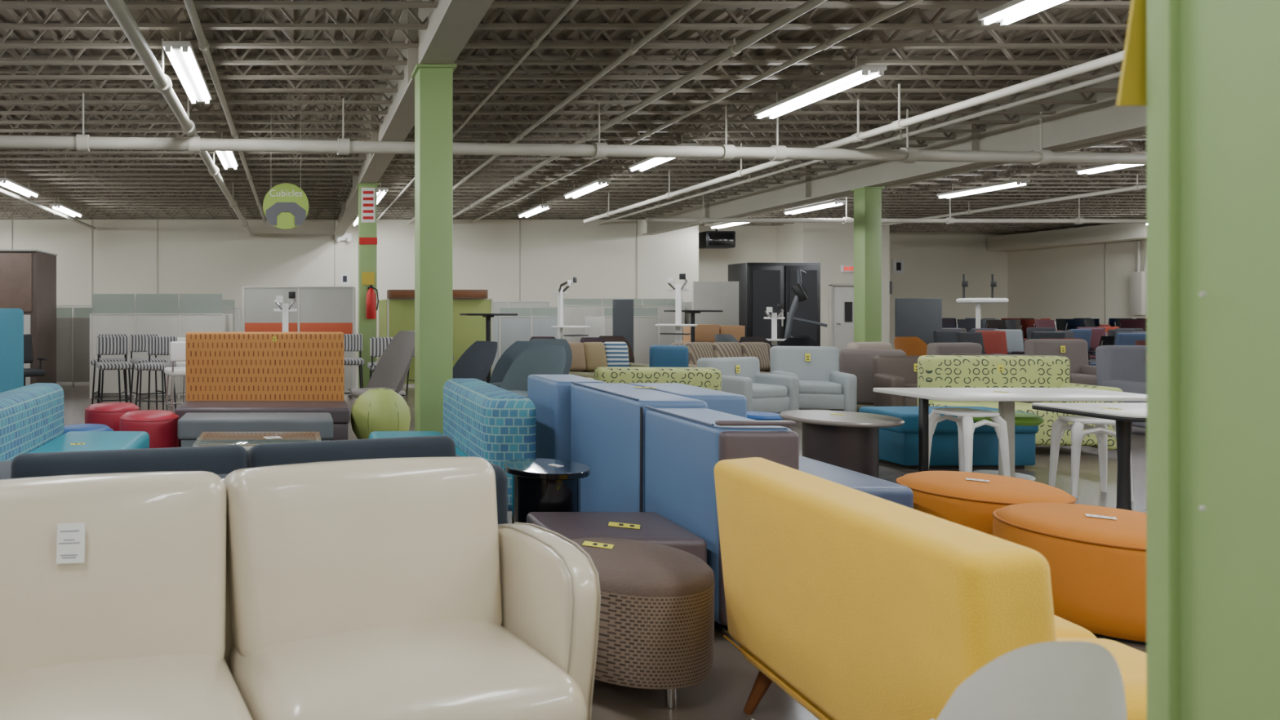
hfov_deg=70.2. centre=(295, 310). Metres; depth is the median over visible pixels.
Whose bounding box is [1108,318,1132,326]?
stacked chairs
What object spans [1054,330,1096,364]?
office chair
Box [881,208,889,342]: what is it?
wall
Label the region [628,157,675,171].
strip light
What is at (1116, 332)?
office chair
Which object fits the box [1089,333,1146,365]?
office chair
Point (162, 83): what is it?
pipe
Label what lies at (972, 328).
office chair
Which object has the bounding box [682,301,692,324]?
panel
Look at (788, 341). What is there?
upholstered chair
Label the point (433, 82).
support column
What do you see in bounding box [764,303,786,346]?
workstation
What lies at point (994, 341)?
office chair
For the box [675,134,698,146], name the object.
strip light
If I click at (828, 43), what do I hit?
conduit
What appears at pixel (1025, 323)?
stacked chairs
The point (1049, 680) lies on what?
shell chair
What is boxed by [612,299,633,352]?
screen
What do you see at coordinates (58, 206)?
strip light
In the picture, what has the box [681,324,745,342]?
loveseat
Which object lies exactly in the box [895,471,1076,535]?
round ottoman
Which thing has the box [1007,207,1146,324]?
wall
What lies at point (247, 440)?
glass coffee table
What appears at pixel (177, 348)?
bar stool
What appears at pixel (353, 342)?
bar stool
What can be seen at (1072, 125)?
girder
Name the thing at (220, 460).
sofa
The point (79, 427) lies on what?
round ottoman
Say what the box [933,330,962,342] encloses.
office chair
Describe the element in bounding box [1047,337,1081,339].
chair
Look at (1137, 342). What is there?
upholstered chair
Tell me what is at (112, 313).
glass-top cubicle
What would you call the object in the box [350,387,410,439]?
pouf
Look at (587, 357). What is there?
sofa
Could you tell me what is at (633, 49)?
conduit
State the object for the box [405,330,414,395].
bar stool
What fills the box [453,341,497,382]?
lounge chair
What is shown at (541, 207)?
strip light
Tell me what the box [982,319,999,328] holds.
stacked chairs
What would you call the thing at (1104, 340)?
chair
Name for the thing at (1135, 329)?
office chair
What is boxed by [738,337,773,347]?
upholstered chair
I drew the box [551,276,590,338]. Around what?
workstation
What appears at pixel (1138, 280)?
electrical box
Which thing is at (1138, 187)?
conduit
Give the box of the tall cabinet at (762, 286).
[728,262,820,346]
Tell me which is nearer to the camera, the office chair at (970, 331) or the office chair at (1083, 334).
the office chair at (970, 331)
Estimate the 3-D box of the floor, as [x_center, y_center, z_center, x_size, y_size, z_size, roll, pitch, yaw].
[6.650,1.500,12.000,37.900,0.200,34.600,0,0,0]
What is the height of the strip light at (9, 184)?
0.271 m
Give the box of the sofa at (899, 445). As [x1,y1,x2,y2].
[858,406,1038,468]
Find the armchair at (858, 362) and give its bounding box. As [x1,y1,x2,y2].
[839,348,906,404]
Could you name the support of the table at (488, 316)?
on the floor
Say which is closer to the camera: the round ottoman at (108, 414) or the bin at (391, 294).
the round ottoman at (108, 414)
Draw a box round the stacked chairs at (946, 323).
[942,319,955,328]
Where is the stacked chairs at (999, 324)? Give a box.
[985,320,1006,329]
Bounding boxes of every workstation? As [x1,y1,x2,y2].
[273,291,297,332]
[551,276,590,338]
[655,273,697,342]
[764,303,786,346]
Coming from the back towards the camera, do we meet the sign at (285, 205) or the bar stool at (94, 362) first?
the bar stool at (94, 362)
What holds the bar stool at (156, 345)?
on the floor
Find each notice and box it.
[339,273,350,285]
[892,259,904,273]
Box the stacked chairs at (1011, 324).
[1004,320,1026,354]
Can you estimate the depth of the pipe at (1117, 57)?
9.34 m
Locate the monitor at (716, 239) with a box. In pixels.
[698,223,735,248]
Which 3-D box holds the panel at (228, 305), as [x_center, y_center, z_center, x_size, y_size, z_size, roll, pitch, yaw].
[-2.900,0.575,19.781,3.060,1.650,1.638,0,0,0]
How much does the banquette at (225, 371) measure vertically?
1.170 m
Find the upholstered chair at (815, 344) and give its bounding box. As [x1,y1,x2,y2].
[792,335,819,346]
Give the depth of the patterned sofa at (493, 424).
5.31 m
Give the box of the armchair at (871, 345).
[846,342,892,349]
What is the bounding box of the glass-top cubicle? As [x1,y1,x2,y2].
[89,293,232,398]
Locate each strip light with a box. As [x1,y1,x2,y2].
[0,170,39,197]
[49,197,82,217]
[162,31,212,103]
[215,132,238,169]
[352,214,358,226]
[377,181,388,204]
[517,198,551,217]
[564,173,610,198]
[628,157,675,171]
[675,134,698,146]
[710,222,746,228]
[754,56,886,119]
[783,200,845,214]
[936,173,1030,198]
[977,0,1067,26]
[1075,164,1140,174]
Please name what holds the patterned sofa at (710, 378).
on the floor
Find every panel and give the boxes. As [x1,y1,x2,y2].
[56,307,92,384]
[134,299,240,332]
[241,286,355,398]
[378,298,493,383]
[493,301,549,316]
[493,307,564,369]
[549,298,684,345]
[585,307,659,364]
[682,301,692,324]
[889,281,892,293]
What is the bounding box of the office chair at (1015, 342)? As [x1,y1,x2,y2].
[998,329,1024,354]
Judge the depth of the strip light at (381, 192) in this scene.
16.78 m
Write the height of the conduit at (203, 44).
0.113 m
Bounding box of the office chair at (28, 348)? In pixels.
[23,333,47,386]
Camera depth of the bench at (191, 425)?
7.10 m
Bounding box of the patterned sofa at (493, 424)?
[368,377,536,511]
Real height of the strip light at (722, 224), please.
0.271 m
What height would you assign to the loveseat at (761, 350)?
0.919 m
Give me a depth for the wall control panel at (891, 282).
28.93 m
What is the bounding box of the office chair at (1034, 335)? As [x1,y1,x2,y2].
[1017,331,1065,354]
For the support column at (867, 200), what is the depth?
14.55 m
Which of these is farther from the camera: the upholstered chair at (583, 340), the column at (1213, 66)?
the upholstered chair at (583, 340)
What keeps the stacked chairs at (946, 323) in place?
on the floor
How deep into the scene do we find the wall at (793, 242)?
25.02 m
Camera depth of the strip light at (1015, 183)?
16.31 m
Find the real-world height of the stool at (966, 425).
0.621 m
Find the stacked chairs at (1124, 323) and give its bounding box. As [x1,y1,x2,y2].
[1119,319,1146,331]
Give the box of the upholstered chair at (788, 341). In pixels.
[778,337,813,346]
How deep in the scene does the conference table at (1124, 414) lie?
5.40 m
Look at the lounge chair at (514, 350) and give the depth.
10.57 m
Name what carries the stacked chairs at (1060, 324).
on the floor
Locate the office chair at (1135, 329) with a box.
[1115,328,1143,331]
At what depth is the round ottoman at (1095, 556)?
3.49 m
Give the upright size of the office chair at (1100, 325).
1.038 m
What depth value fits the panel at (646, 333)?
17.97 m
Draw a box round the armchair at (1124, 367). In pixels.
[1095,345,1146,437]
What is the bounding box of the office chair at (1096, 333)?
[1079,328,1106,359]
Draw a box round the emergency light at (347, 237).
[334,232,351,241]
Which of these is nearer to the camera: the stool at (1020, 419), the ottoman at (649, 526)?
the ottoman at (649, 526)
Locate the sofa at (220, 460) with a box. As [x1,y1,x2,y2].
[0,435,507,524]
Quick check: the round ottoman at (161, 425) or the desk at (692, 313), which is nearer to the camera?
the round ottoman at (161, 425)
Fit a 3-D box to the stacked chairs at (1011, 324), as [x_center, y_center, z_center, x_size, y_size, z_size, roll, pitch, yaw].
[15.796,0.806,17.814,0.480,1.192,0.610,0,0,-26]
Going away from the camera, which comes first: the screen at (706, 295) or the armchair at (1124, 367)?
the armchair at (1124, 367)
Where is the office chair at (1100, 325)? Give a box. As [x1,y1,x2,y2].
[1099,324,1110,326]
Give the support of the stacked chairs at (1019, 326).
on the floor
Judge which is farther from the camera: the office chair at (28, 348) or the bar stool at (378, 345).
the office chair at (28, 348)
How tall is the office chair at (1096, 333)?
1.038 m
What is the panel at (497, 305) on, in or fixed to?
on the floor
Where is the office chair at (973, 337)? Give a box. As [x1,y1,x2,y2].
[955,332,999,354]
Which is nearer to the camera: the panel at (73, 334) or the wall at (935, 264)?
the panel at (73, 334)
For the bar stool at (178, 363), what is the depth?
11.07 m
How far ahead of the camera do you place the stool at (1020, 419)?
6.72 m
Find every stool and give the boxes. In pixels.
[90,333,127,404]
[96,335,133,403]
[129,333,168,410]
[133,336,177,409]
[164,341,185,412]
[168,337,185,410]
[343,333,364,393]
[367,337,393,378]
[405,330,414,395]
[746,411,783,420]
[928,408,1010,476]
[973,410,1044,480]
[1048,415,1133,501]
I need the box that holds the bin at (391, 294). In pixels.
[386,289,414,298]
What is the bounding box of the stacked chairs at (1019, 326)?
[1003,319,1024,339]
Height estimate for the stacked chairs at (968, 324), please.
1.192 m
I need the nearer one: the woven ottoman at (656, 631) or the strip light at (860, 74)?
the woven ottoman at (656, 631)
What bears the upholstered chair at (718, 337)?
on the floor
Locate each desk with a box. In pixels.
[56,305,92,317]
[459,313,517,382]
[663,310,722,342]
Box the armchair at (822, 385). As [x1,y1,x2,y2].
[769,346,857,412]
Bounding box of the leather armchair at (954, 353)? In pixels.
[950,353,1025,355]
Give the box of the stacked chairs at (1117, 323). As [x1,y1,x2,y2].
[1114,319,1119,327]
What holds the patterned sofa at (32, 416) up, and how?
on the floor
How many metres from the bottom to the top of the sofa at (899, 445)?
0.500 m
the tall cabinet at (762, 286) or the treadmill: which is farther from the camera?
the tall cabinet at (762, 286)
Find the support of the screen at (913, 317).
on the floor
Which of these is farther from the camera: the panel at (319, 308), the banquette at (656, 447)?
the panel at (319, 308)
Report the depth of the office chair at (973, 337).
13.51 m
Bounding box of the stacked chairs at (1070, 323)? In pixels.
[1063,319,1085,330]
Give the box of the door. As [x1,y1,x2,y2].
[829,284,853,352]
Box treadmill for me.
[783,268,827,338]
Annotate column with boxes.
[356,182,378,388]
[410,63,457,435]
[850,186,884,342]
[1146,0,1279,719]
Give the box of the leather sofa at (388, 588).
[0,456,600,719]
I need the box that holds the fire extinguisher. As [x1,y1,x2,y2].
[365,284,378,319]
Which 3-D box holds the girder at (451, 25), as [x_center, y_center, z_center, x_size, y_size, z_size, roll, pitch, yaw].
[1.260,-2.657,9.500,0.300,0.915,28.800,0,0,0]
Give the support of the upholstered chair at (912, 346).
on the floor
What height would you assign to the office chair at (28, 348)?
1.038 m
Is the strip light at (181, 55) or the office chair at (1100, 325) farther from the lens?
the office chair at (1100, 325)
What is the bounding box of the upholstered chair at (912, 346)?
[893,337,927,355]
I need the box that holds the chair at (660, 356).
[647,345,688,367]
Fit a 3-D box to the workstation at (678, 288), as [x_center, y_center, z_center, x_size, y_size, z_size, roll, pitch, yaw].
[6.536,0.390,13.979,0.600,2.020,0.550,0,0,35]
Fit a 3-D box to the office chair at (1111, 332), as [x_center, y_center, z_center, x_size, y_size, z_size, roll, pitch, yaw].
[15.531,0.881,15.129,0.631,1.038,0.600,0,0,4]
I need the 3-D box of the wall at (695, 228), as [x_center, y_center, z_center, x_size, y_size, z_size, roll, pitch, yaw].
[11.850,-0.860,25.300,0.300,4.520,2.000,0,0,0]
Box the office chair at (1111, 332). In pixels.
[1107,329,1135,336]
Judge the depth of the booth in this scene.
8.19 m
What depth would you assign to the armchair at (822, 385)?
10.68 m
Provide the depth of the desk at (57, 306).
18.47 m
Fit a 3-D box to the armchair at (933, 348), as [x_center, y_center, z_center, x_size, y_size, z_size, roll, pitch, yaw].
[9.653,0.939,12.282,0.810,0.922,0.766,0,0,-10]
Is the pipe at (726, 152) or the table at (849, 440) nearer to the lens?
the table at (849, 440)
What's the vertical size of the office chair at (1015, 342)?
1.038 m
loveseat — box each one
[670,342,770,373]
[681,324,745,342]
[714,457,1146,719]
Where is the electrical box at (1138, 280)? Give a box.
[1129,240,1146,315]
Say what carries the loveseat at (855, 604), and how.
on the floor
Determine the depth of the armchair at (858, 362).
11.03 m
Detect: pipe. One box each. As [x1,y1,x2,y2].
[0,93,1146,164]
[104,0,253,236]
[583,50,1124,222]
[645,195,1146,224]
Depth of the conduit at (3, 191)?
19.03 m
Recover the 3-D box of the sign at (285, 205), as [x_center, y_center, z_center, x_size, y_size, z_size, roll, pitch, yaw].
[-0.130,-1.875,10.982,0.620,1.570,0.035,0,0,0]
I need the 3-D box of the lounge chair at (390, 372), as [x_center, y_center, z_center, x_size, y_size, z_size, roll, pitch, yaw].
[1.054,0.824,9.525,0.760,1.148,0.662,0,0,-25]
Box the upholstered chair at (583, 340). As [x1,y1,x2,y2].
[579,337,607,342]
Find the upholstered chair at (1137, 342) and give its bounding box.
[1134,340,1146,345]
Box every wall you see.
[0,207,693,357]
[693,225,698,281]
[698,213,775,281]
[775,210,813,262]
[813,208,853,346]
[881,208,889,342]
[889,223,1007,349]
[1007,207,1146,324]
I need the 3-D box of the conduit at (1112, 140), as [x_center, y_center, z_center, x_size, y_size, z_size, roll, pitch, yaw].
[12.000,-2.557,12.950,0.098,0.207,21.900,0,0,0]
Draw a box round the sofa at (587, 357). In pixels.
[568,342,648,378]
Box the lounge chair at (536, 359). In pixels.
[499,344,566,397]
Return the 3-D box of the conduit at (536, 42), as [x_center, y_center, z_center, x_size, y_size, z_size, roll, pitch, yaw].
[2.350,-2.617,12.950,0.056,0.087,21.900,0,0,0]
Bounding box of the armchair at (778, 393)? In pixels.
[697,356,799,413]
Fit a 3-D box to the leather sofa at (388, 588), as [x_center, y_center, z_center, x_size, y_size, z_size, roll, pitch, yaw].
[-0.151,0.925,2.169,1.923,0.950,0.751,0,0,-16]
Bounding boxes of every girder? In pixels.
[333,0,493,235]
[642,65,1146,235]
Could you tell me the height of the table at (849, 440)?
0.509 m
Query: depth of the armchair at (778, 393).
9.94 m
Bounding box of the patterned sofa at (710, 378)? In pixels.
[589,366,721,391]
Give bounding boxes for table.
[192,431,321,450]
[502,457,591,524]
[779,409,904,478]
[873,387,1146,477]
[1031,402,1146,510]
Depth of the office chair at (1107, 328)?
18.03 m
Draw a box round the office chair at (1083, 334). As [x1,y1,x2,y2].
[1069,328,1092,351]
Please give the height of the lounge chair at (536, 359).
0.998 m
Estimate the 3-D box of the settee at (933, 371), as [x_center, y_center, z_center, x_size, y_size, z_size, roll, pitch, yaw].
[7.209,0.935,8.180,1.434,0.930,0.760,0,0,3]
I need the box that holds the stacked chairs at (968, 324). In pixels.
[956,319,982,332]
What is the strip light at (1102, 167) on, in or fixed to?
hanging from the ceiling at (979, 6)
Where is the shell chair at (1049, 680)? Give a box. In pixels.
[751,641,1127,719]
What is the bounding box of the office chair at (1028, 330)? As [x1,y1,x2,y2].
[1023,327,1055,345]
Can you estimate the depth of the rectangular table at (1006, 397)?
6.41 m
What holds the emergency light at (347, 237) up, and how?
attached to the wall at (512, 260)
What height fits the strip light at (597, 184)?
0.271 m
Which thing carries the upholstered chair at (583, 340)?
on the floor
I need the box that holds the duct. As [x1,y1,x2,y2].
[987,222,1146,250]
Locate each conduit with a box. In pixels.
[0,187,95,229]
[183,0,266,222]
[377,0,578,220]
[407,0,702,223]
[453,0,827,217]
[471,0,923,222]
[598,71,1120,223]
[704,131,1146,226]
[881,174,1146,226]
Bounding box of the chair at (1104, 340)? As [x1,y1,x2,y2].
[1089,336,1114,360]
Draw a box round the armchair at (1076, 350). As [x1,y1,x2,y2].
[1024,338,1097,385]
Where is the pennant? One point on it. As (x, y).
(1132, 90)
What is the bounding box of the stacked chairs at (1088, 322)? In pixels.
[1083,319,1095,327]
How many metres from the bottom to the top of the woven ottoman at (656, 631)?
0.479 m
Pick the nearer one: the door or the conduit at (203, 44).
the conduit at (203, 44)
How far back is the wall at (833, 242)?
24.60 m
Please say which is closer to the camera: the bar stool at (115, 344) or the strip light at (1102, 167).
the bar stool at (115, 344)
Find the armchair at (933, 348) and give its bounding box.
[926,342,982,355]
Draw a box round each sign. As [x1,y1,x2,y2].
[262,112,308,229]
[840,265,853,272]
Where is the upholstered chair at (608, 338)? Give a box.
[599,335,634,363]
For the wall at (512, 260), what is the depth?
24.00 m
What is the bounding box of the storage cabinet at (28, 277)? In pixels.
[0,248,57,386]
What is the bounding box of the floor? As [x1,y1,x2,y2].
[56,357,1146,719]
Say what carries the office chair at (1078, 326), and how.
on the floor
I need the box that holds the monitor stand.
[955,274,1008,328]
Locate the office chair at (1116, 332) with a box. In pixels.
[1114,331,1146,345]
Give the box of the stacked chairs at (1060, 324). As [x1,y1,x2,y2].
[1054,319,1066,330]
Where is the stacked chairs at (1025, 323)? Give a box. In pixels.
[1019,319,1039,346]
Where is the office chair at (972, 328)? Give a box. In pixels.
[971,328,1008,354]
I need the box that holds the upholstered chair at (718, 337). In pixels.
[715,333,738,342]
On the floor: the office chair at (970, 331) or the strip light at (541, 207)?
the office chair at (970, 331)
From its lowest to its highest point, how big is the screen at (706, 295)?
2.000 m
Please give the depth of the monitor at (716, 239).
24.75 m
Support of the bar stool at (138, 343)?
on the floor
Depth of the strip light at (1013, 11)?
6.61 m
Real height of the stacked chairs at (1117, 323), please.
1.192 m
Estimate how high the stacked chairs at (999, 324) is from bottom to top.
1.192 m
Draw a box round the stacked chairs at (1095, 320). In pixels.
[1074,318,1099,327]
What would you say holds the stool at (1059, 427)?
on the floor
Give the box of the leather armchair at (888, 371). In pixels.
[872,355,919,406]
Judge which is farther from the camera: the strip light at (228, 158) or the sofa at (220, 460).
the strip light at (228, 158)
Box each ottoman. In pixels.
[64,423,113,433]
[84,402,139,431]
[119,409,178,448]
[526,511,706,563]
[565,537,715,708]
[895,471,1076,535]
[992,502,1146,644]
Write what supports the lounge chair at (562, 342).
on the floor
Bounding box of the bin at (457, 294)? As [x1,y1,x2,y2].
[453,289,488,298]
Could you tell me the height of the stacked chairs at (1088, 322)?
1.192 m
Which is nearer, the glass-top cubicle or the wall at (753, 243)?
the glass-top cubicle
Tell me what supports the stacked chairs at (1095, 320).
on the floor
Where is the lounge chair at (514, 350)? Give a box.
[488,341,550,386]
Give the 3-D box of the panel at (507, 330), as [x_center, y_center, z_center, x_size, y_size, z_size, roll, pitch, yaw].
[5.200,0.675,18.531,1.460,1.450,1.138,0,0,0]
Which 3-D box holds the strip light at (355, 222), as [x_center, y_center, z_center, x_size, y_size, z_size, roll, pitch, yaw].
[1.750,-2.525,22.200,0.260,0.271,1.950,0,0,0]
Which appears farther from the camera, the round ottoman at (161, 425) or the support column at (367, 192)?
the support column at (367, 192)
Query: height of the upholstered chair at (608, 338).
0.948 m
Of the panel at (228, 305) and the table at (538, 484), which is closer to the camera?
the table at (538, 484)
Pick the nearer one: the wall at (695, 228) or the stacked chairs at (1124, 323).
the stacked chairs at (1124, 323)
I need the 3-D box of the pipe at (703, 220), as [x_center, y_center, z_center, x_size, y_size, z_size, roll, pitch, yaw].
[14.750,-2.317,18.701,13.502,0.685,0.152,0,0,-1]
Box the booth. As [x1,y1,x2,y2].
[0,308,23,392]
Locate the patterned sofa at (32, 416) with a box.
[0,382,149,462]
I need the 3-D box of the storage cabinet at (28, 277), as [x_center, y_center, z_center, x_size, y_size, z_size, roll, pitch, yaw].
[-5.200,0.207,13.780,2.040,2.385,1.160,0,0,0]
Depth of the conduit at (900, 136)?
11.38 m
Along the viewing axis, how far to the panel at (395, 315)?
14.97 m
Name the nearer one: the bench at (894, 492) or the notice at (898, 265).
the bench at (894, 492)
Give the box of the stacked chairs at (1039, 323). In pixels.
[1033,320,1056,330]
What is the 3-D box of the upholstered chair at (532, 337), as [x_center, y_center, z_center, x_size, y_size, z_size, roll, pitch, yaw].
[4.200,0.924,13.560,0.640,0.948,0.760,0,0,0]
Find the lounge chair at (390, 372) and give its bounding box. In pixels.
[347,330,414,398]
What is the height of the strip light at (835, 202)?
0.271 m
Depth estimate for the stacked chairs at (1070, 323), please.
18.46 m
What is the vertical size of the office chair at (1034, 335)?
1.038 m
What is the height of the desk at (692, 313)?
1.395 m
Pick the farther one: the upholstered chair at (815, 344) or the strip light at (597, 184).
the strip light at (597, 184)
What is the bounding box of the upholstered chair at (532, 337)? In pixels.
[528,336,555,341]
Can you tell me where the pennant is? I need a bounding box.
[1115,0,1146,106]
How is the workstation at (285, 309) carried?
on the floor
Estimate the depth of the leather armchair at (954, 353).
10.36 m
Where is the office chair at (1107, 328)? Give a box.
[1097,326,1119,336]
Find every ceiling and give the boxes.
[0,0,1146,232]
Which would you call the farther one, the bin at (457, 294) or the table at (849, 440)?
the bin at (457, 294)
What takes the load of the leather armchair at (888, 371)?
on the floor
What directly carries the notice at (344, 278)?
attached to the wall at (512, 260)
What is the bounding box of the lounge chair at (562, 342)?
[529,338,572,374]
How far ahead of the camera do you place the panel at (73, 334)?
15.37 m
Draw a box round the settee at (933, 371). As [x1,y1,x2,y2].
[917,355,1123,449]
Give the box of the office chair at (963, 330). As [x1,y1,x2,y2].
[942,328,966,332]
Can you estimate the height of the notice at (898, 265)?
0.500 m
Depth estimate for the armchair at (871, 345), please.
12.13 m
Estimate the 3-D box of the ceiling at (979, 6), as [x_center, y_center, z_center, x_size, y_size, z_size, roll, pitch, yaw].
[6.650,-2.880,11.640,37.300,0.430,32.560,0,0,0]
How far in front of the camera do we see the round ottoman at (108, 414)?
8.02 m
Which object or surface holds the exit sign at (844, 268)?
attached to the wall at (833, 242)
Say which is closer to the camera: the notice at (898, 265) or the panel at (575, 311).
the panel at (575, 311)
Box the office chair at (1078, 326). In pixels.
[1076,326,1105,351]
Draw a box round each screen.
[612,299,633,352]
[692,281,738,325]
[894,298,942,344]
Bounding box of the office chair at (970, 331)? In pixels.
[968,329,998,332]
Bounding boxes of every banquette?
[174,332,350,447]
[527,374,799,633]
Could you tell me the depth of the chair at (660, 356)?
11.03 m
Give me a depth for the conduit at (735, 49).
8.85 m
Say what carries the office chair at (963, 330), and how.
on the floor
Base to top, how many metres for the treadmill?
2.194 m
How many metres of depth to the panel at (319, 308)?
12.97 m
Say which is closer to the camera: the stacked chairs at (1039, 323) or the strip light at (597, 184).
the strip light at (597, 184)
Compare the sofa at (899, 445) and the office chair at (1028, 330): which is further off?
the office chair at (1028, 330)
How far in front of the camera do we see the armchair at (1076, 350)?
11.94 m
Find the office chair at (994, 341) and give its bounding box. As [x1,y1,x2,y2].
[974,330,1024,354]
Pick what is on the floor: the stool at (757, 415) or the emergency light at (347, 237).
the stool at (757, 415)
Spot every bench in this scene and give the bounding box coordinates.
[177,412,333,453]
[799,455,913,508]

